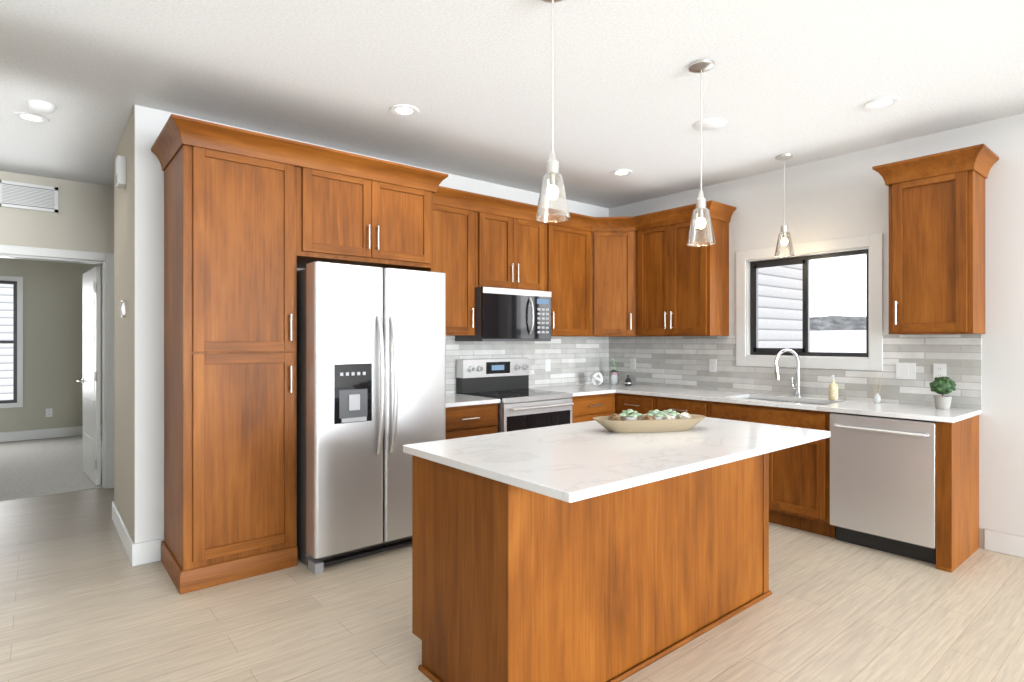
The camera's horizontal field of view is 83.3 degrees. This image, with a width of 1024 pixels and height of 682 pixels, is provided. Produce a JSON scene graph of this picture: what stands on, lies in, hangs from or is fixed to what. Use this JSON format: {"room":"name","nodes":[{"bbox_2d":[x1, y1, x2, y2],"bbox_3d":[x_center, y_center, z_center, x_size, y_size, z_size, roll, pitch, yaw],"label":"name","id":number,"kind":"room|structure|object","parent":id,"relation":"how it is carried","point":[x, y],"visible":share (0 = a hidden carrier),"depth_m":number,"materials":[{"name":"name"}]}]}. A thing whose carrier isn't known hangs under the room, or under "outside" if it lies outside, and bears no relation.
{"room":"kitchen","nodes":[
{"label":"kitchen","id":0,"kind":"room"},
{"bbox_2d":[0,258,101,431],"bbox_3d":[-4.681,-0.036,4.720,4.440,2.800,0.014,0,0,-40],"label":"wall","id":1,"kind":"structure","parent":0,"point":[52,332],"depth_m":5.14,"materials":[{"name":"beige paint"}]},
{"bbox_2d":[0,281,16,402],"bbox_3d":[-7.235,0.014,7.542,1.150,1.660,0.050,0,0,-40],"label":"window","id":2,"kind":"structure","parent":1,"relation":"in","point":[14,341],"depth_m":7.87,"materials":[{"name":"grey"}]},
{"bbox_2d":[0,276,22,407],"bbox_3d":[-7.189,0.014,7.486,1.270,1.780,0.016,0,0,-40],"label":"window frame","id":3,"kind":"structure","parent":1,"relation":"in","point":[19,280],"depth_m":7.86,"materials":[{"name":"white"}]},
{"bbox_2d":[46,408,51,416],"bbox_3d":[-6.485,1.004,8.071,0.072,0.117,0.007,0,0,-40],"label":"outlet","id":4,"kind":"object","parent":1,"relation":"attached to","point":[48,412],"visible":1,"depth_m":8.07,"materials":[{"name":"white plastic"}]},
{"bbox_2d":[0,434,102,500],"bbox_3d":[-5.888,1.411,6.184,4.200,0.106,3.920,0,0,-40],"label":"floor","id":5,"kind":"structure","parent":0,"point":[38,467],"depth_m":6.13,"materials":[{"name":"beige carpet"}]},
{"bbox_2d":[0,171,113,260],"bbox_3d":[-3.898,-0.036,5.279,9.120,2.800,0.120,0,0,-40],"label":"wall","id":6,"kind":"structure","parent":0,"point":[82,219],"depth_m":5.14,"materials":[{"name":"beige paint"}]},
{"bbox_2d":[0,180,57,212],"bbox_3d":[-4.314,-1.246,4.850,0.773,0.220,0.012,0,0,-40],"label":"air vent","id":7,"kind":"object","parent":6,"relation":"in","point":[27,196],"visible":1,"depth_m":4.96,"materials":[{"name":"grey metal"}]},
{"bbox_2d":[0,245,113,488],"bbox_3d":[-4.142,0.277,5.088,1.050,2.175,0.166,0,0,-40],"label":"door frame","id":8,"kind":"structure","parent":6,"relation":"attached to","point":[105,261],"depth_m":5.32,"materials":[{"name":"white wood"}]},
{"bbox_2d":[77,266,100,484],"bbox_3d":[-4.185,0.327,5.692,0.158,2.050,0.872,0,0,-40],"label":"bedroom door","id":9,"kind":"structure","parent":6,"relation":"in","point":[91,380],"depth_m":5.54,"materials":[{"name":"white wood"}]},
{"bbox_2d":[114,105,608,543],"bbox_3d":[-0.953,-0.036,5.374,4.455,2.800,1.190,0,0,-40],"label":"wall","id":10,"kind":"structure","parent":0,"point":[139,355],"depth_m":3.57,"materials":[{"name":"white paint"}]},
{"bbox_2d":[116,155,125,187],"bbox_3d":[-2.620,-1.131,3.857,0.047,0.190,0.130,0,0,-40],"label":"door chime","id":11,"kind":"object","parent":10,"relation":"attached to","point":[120,171],"visible":1,"depth_m":3.81,"materials":[{"name":"white plastic"}]},
{"bbox_2d":[121,300,124,316],"bbox_3d":[-2.611,-0.216,3.867,0.021,0.110,0.065,0,0,-40],"label":"thermostat","id":12,"kind":"object","parent":10,"relation":"attached to","point":[122,308],"visible":1,"depth_m":3.85,"materials":[{"name":"white plastic"}]},
{"bbox_2d":[433,194,480,335],"bbox_3d":[-0.621,-0.576,4.661,0.586,1.060,0.328,0,0,-40],"label":"upper cabinet","id":13,"kind":"object","parent":10,"relation":"attached to","point":[456,225],"depth_m":4.62,"materials":[{"name":"brown wood"}]},
{"bbox_2d":[481,206,544,290],"bbox_3d":[-0.093,-0.775,5.097,0.778,0.662,0.328,0,0,-40],"label":"upper cabinet","id":14,"kind":"object","parent":10,"relation":"attached to","point":[512,242],"depth_m":4.96,"materials":[{"name":"brown wood"}]},
{"bbox_2d":[455,287,551,340],"bbox_3d":[-0.054,-0.219,5.040,0.761,0.442,0.463,0,0,-40],"label":"microwave","id":15,"kind":"object","parent":14,"relation":"attached to","point":[504,314],"visible":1,"depth_m":4.86,"materials":[{"name":"grey"}]},
{"bbox_2d":[446,336,608,393],"bbox_3d":[0.048,0.210,5.423,2.592,0.508,0.008,0,0,-40],"label":"backsplash","id":16,"kind":"structure","parent":10,"relation":"attached to","point":[577,360],"depth_m":5.67,"materials":[{"name":"tile"}]},
{"bbox_2d":[545,359,550,370],"bbox_3d":[0.354,0.239,5.664,0.072,0.117,0.008,0,0,-40],"label":"outlet plates","id":17,"kind":"object","parent":16,"relation":"attached to","point":[547,364],"visible":1,"depth_m":5.66,"materials":[{"name":"white plastic"}]},
{"bbox_2d":[545,214,596,336],"bbox_3d":[0.485,-0.576,5.538,0.671,1.060,0.383,0,0,-40],"label":"upper cabinet","id":18,"kind":"object","parent":10,"relation":"attached to","point":[570,246],"depth_m":5.44,"materials":[{"name":"brown wood"}]},
{"bbox_2d":[597,222,632,336],"bbox_3d":[1.010,-0.576,5.818,0.618,1.060,0.618,0,0,-40],"label":"upper cabinet","id":19,"kind":"object","parent":10,"relation":"attached to","point":[614,239],"depth_m":5.59,"materials":[{"name":"brown wood"}]},
{"bbox_2d":[0,488,1023,681],"bbox_3d":[1.317,1.414,-1.044,9.120,0.100,16.400,0,0,-40],"label":"floor","id":20,"kind":"structure","parent":0,"point":[82,599],"depth_m":2.82,"materials":[{"name":"beige wood"}]},
{"bbox_2d":[151,114,447,593],"bbox_3d":[-1.339,0.088,3.828,1.720,2.552,0.700,0,0,-40],"label":"tall cabinet","id":21,"kind":"object","parent":20,"relation":"on","point":[253,221],"visible":0.98,"depth_m":3.35,"materials":[{"name":"brown wood"}]},
{"bbox_2d":[297,261,445,574],"bbox_3d":[-1.031,0.447,3.925,0.910,1.835,0.886,0,0,-40],"label":"refrigerator","id":22,"kind":"object","parent":20,"relation":"on","point":[371,371],"visible":0.88,"depth_m":3.55,"materials":[{"name":"silver metal"}]},
{"bbox_2d":[446,393,500,439],"bbox_3d":[-0.513,0.907,4.530,0.586,0.914,0.668,0,0,-40],"label":"base cabinet","id":23,"kind":"object","parent":20,"relation":"on","point":[468,415],"visible":0.27,"depth_m":4.34,"materials":[{"name":"brown wood"}]},
{"bbox_2d":[456,358,573,432],"bbox_3d":[0.040,0.761,4.929,0.756,1.205,0.720,0,0,-40],"label":"range","id":24,"kind":"object","parent":20,"relation":"on","point":[522,406],"visible":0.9,"depth_m":4.90,"materials":[{"name":"silver metal"}]},
{"bbox_2d":[403,449,771,681],"bbox_3d":[0.462,0.922,2.799,1.834,0.884,0.728,0,0,-40],"label":"kitchen island","id":25,"kind":"object","parent":20,"relation":"on","point":[592,551],"depth_m":2.28,"materials":[{"name":"brown wood"}]},
{"bbox_2d":[403,413,829,504],"bbox_3d":[0.559,0.465,2.681,1.840,0.030,1.016,0,0,-40],"label":"island countertop","id":26,"kind":"structure","parent":25,"relation":"on","point":[581,461],"depth_m":2.35,"materials":[{"name":"white stone"}]},
{"bbox_2d":[593,409,705,432],"bbox_3d":[0.694,0.396,2.902,0.600,0.107,0.210,0,0,-11],"label":"centerpiece","id":27,"kind":"object","parent":26,"relation":"on","point":[624,421],"visible":1,"depth_m":2.84,"materials":[{"name":"beige wood"}]},
{"bbox_2d":[572,391,616,422],"bbox_3d":[0.568,0.922,5.389,0.626,0.884,0.673,0,0,-40],"label":"base cabinet","id":28,"kind":"object","parent":20,"relation":"on","point":[602,403],"depth_m":5.17,"materials":[{"name":"brown wood"}]},
{"bbox_2d":[529,387,612,394],"bbox_3d":[0.530,0.465,5.403,0.590,0.030,0.648,0,0,-40],"label":"countertop","id":29,"kind":"structure","parent":28,"relation":"on","point":[575,390],"depth_m":5.34,"materials":[{"name":"white stone"}]},
{"bbox_2d":[569,383,756,402],"bbox_3d":[1.332,0.465,5.404,0.648,0.030,1.668,0,0,-40],"label":"countertop","id":30,"kind":"structure","parent":28,"relation":"on","point":[661,392],"depth_m":5.03,"materials":[{"name":"white stone"}]},
{"bbox_2d":[590,372,602,385],"bbox_3d":[0.848,0.378,5.764,0.139,0.140,0.138,0,0,-40],"label":"knot sculpture","id":31,"kind":"object","parent":30,"relation":"on","point":[593,377],"visible":1,"depth_m":5.73,"materials":[{"name":"white ceramic"}]},
{"bbox_2d":[610,358,618,384],"bbox_3d":[1.061,0.314,5.980,0.089,0.270,0.087,0,0,-40],"label":"plant","id":32,"kind":"object","parent":30,"relation":"on","point":[614,379],"visible":1,"depth_m":5.95,"materials":[{"name":"green plant"}]},
{"bbox_2d":[625,375,631,385],"bbox_3d":[1.173,0.395,5.811,0.072,0.108,0.070,0,0,-40],"label":"cruet","id":33,"kind":"object","parent":30,"relation":"on","point":[628,382],"visible":1,"depth_m":5.79,"materials":[{"name":"black glass"}]},
{"bbox_2d":[617,391,656,414],"bbox_3d":[1.310,0.922,5.377,0.673,0.884,0.461,0,0,-40],"label":"base cabinet","id":34,"kind":"object","parent":20,"relation":"on","point":[626,400],"depth_m":5.19,"materials":[{"name":"brown wood"}]},
{"bbox_2d":[657,399,720,418],"bbox_3d":[1.647,0.922,5.019,0.608,0.884,0.521,0,0,-40],"label":"base cabinet","id":35,"kind":"object","parent":20,"relation":"on","point":[691,406],"depth_m":4.75,"materials":[{"name":"brown wood"}]},
{"bbox_2d":[769,439,835,537],"bbox_3d":[2.104,1.034,4.465,0.608,0.660,0.914,0,0,-40],"label":"base cabinet","id":36,"kind":"object","parent":20,"relation":"on","point":[799,487],"depth_m":4.08,"materials":[{"name":"brown wood"}]},
{"bbox_2d":[774,349,801,396],"bbox_3d":[2.208,0.257,4.602,0.237,0.387,0.130,0,0,-40],"label":"faucet","id":37,"kind":"object","parent":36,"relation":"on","point":[797,387],"visible":1,"depth_m":4.61,"materials":[{"name":"silver metal"}]},
{"bbox_2d":[817,400,980,422],"bbox_3d":[2.591,0.465,3.877,0.648,0.030,0.770,0,0,-40],"label":"countertop","id":38,"kind":"structure","parent":36,"relation":"on","point":[895,410],"depth_m":3.73,"materials":[{"name":"white stone"}]},
{"bbox_2d":[829,375,837,399],"bbox_3d":[2.446,0.354,4.386,0.073,0.190,0.064,0,0,-40],"label":"soap dispenser","id":39,"kind":"object","parent":38,"relation":"on","point":[833,390],"visible":1,"depth_m":4.37,"materials":[{"name":"white plastic"}]},
{"bbox_2d":[870,374,882,402],"bbox_3d":[2.643,0.344,4.185,0.044,0.210,0.084,0,0,-40],"label":"reed diffuser","id":40,"kind":"object","parent":38,"relation":"on","point":[877,397],"visible":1,"depth_m":4.17,"materials":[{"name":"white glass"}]},
{"bbox_2d":[929,376,955,409],"bbox_3d":[2.848,0.342,3.811,0.138,0.215,0.145,0,0,-40],"label":"potted plant","id":41,"kind":"object","parent":38,"relation":"on","point":[943,385],"visible":1,"depth_m":3.78,"materials":[{"name":"green plant"}]},
{"bbox_2d":[830,412,935,563],"bbox_3d":[2.556,0.928,3.855,0.654,0.872,0.594,0,0,-40],"label":"dishwasher","id":42,"kind":"object","parent":20,"relation":"on","point":[882,483],"visible":0.73,"depth_m":3.66,"materials":[{"name":"grey metal"}]},
{"bbox_2d":[0,0,1023,208],"bbox_3d":[0.062,-1.486,0.384,9.240,0.100,20.440,0,0,-40],"label":"ceiling","id":43,"kind":"structure","parent":0,"point":[803,81],"depth_m":3.15,"materials":[{"name":"white paint"}]},
{"bbox_2d":[13,111,48,123],"bbox_3d":[-3.080,-1.429,3.691,0.180,0.012,0.180,0,0,-40],"label":"recessed light","id":44,"kind":"object","parent":43,"relation":"in","point":[31,117],"visible":1,"depth_m":3.69,"materials":[{"name":"white plastic"}]},
{"bbox_2d":[27,100,55,113],"bbox_3d":[-2.854,-1.415,3.495,0.140,0.040,0.140,0,0,-40],"label":"smoke detector","id":45,"kind":"object","parent":43,"relation":"attached to","point":[40,106],"visible":1,"depth_m":3.46,"materials":[{"name":"white plastic"}]},
{"bbox_2d":[390,104,418,116],"bbox_3d":[-0.668,-1.429,3.580,0.180,0.012,0.180,0,0,-40],"label":"recessed light","id":46,"kind":"object","parent":43,"relation":"in","point":[403,110],"visible":0.98,"depth_m":3.57,"materials":[{"name":"white plastic"}]},
{"bbox_2d":[535,0,569,221],"bbox_3d":[0.167,-0.968,2.363,0.144,0.934,0.144,0,0,-40],"label":"pendant light","id":47,"kind":"object","parent":43,"relation":"hanging from","point":[552,171],"visible":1,"depth_m":2.35,"materials":[{"name":"clear glass"}]},
{"bbox_2d":[611,169,631,175],"bbox_3d":[0.932,-1.429,4.900,0.180,0.012,0.180,0,0,-40],"label":"recessed light","id":48,"kind":"object","parent":43,"relation":"in","point":[622,172],"visible":1,"depth_m":4.89,"materials":[{"name":"white plastic"}]},
{"bbox_2d":[687,59,715,245],"bbox_3d":[0.984,-0.970,2.998,0.144,0.931,0.144,0,0,-40],"label":"pendant light","id":49,"kind":"object","parent":43,"relation":"hanging from","point":[701,66],"visible":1,"depth_m":2.98,"materials":[{"name":"clear glass"}]},
{"bbox_2d":[693,118,726,129],"bbox_3d":[1.307,-1.425,3.809,0.216,0.022,0.216,0,0,-40],"label":"recessed light","id":50,"kind":"object","parent":43,"relation":"in","point":[711,123],"visible":0.94,"depth_m":3.77,"materials":[{"name":"white plastic"}]},
{"bbox_2d":[774,154,794,256],"bbox_3d":[2.117,-1.048,4.477,0.144,0.773,0.144,0,0,-40],"label":"pendant light","id":51,"kind":"object","parent":43,"relation":"hanging from","point":[784,241],"visible":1,"depth_m":4.46,"materials":[{"name":"clear glass"}]},
{"bbox_2d":[865,96,899,109],"bbox_3d":[2.226,-1.429,3.465,0.180,0.012,0.180,0,0,-40],"label":"recessed light","id":52,"kind":"object","parent":43,"relation":"in","point":[881,103],"visible":0.98,"depth_m":3.46,"materials":[{"name":"white plastic"}]},
{"bbox_2d":[733,399,748,402],"bbox_3d":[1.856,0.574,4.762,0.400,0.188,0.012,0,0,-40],"label":"countertop","id":53,"kind":"structure","parent":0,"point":[734,400],"depth_m":4.41,"materials":[{"name":"white stone"}]},
{"bbox_2d":[721,399,824,429],"bbox_3d":[1.943,0.574,4.333,0.012,0.188,0.784,0,0,-40],"label":"base cabinet","id":54,"kind":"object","parent":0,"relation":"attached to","point":[765,413],"depth_m":4.21,"materials":[{"name":"brown wood"}]},
{"bbox_2d":[749,399,820,406],"bbox_3d":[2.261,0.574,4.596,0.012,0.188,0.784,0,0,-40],"label":"countertop","id":55,"kind":"structure","parent":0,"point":[799,404],"depth_m":4.32,"materials":[{"name":"white stone"}]},
{"bbox_2d":[777,399,796,406],"bbox_3d":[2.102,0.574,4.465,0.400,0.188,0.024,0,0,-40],"label":"countertop","id":56,"kind":"structure","parent":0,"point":[792,402],"depth_m":4.15,"materials":[{"name":"white stone"}]},
{"bbox_2d":[609,113,1023,548],"bbox_3d":[5.552,-0.036,0.894,0.120,2.800,14.000,0,0,-40],"label":"wall","id":57,"kind":"structure","parent":0,"point":[841,196],"depth_m":3.80,"materials":[{"name":"white paint"}]},
{"bbox_2d":[0,425,1023,565],"bbox_3d":[0.108,1.296,0.422,9.120,0.135,20.200,0,0,-40],"label":"baseboard","id":58,"kind":"structure","parent":57,"relation":"attached to","point":[141,553],"depth_m":3.72,"materials":[{"name":"white"}]},
{"bbox_2d":[633,210,731,336],"bbox_3d":[1.529,-0.576,5.373,0.383,1.060,0.851,0,0,-40],"label":"upper cabinet","id":59,"kind":"object","parent":57,"relation":"attached to","point":[650,274],"depth_m":5.19,"materials":[{"name":"brown wood"}]},
{"bbox_2d":[609,334,981,411],"bbox_3d":[2.067,0.210,5.019,0.008,0.508,3.200,0,0,-40],"label":"backsplash","id":60,"kind":"structure","parent":57,"relation":"attached to","point":[678,361],"depth_m":4.62,"materials":[{"name":"tile"}]},
{"bbox_2d":[630,358,635,369],"bbox_3d":[1.258,0.240,5.987,0.007,0.117,0.072,0,0,-40],"label":"electrical outlet plate","id":61,"kind":"object","parent":60,"relation":"attached to","point":[632,360],"depth_m":5.98,"materials":[{"name":"white plastic"}]},
{"bbox_2d":[709,359,716,371],"bbox_3d":[1.841,0.224,5.280,0.007,0.117,0.072,0,0,-40],"label":"electrical outlet plate","id":62,"kind":"object","parent":60,"relation":"attached to","point":[712,362],"depth_m":5.28,"materials":[{"name":"white plastic"}]},
{"bbox_2d":[896,363,915,379],"bbox_3d":[2.808,0.213,4.108,0.008,0.117,0.118,0,0,-40],"label":"electrical outlet plate","id":63,"kind":"object","parent":60,"relation":"attached to","point":[905,370],"depth_m":4.10,"materials":[{"name":"white plastic"}]},
{"bbox_2d":[933,363,945,379],"bbox_3d":[2.935,0.213,3.954,0.007,0.117,0.072,0,0,-40],"label":"electrical outlet plate","id":64,"kind":"object","parent":60,"relation":"attached to","point":[939,370],"depth_m":3.95,"materials":[{"name":"white plastic"}]},
{"bbox_2d":[736,233,882,370],"bbox_3d":[2.393,-0.286,4.696,0.116,1.010,1.145,0,0,-40],"label":"window","id":65,"kind":"structure","parent":57,"relation":"in","point":[873,361],"depth_m":4.68,"materials":[{"name":"white"}]},
{"bbox_2d":[872,144,998,334],"bbox_3d":[2.799,-0.617,3.821,0.398,1.142,0.600,0,0,-40],"label":"upper cabinet","id":66,"kind":"object","parent":57,"relation":"attached to","point":[936,243],"visible":1,"depth_m":3.71,"materials":[{"name":"brown wood"}]},
{"bbox_2d":[825,411,836,430],"bbox_3d":[2.347,0.574,4.167,0.400,0.188,0.012,0,0,-40],"label":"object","id":67,"kind":"structure","parent":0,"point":[827,413],"depth_m":3.94,"materials":[{"name":"brown wood"}]},
{"label":"outside","id":68,"kind":"structure","parent":0,"visible":0},
{"bbox_2d":[810,330,865,352],"bbox_3d":[25.970,0.314,26.808,63.400,3.100,180.000,0,0,-40],"label":"snow","id":69,"kind":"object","parent":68,"point":[832,339],"depth_m":40.09,"materials":[{"name":"white snow"}]},
{"bbox_2d":[758,264,801,347],"bbox_3d":[2.566,-1.236,5.677,1.340,6.800,0.120,0,0,-40],"label":"neighbor siding","id":70,"kind":"object","parent":69,"relation":"on","point":[774,300],"depth_m":5.70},
{"bbox_2d":[810,316,865,330],"bbox_3d":[48.882,-1.954,45.705,0.001,1.837,180.000,0,0,-40],"label":"treeline","id":71,"kind":"object","parent":69,"relation":"on","point":[828,321],"depth_m":62.29,"materials":[{"name":"grey plant"}]},
{"bbox_2d":[810,255,865,316],"bbox_3d":[55.131,-26.136,50.859,0.200,65.000,180.000,0,0,-40],"label":"sky","id":72,"kind":"structure","parent":68,"point":[828,285],"depth_m":69.67,"materials":[{"name":"white"}]},
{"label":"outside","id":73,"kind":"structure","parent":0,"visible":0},
{"bbox_2d":[0,284,12,399],"bbox_3d":[-7.410,-0.036,7.715,2.000,2.800,0.020,0,0,-40],"label":"window pane","id":74,"kind":"structure","parent":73,"point":[6,334],"depth_m":8.01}
]}

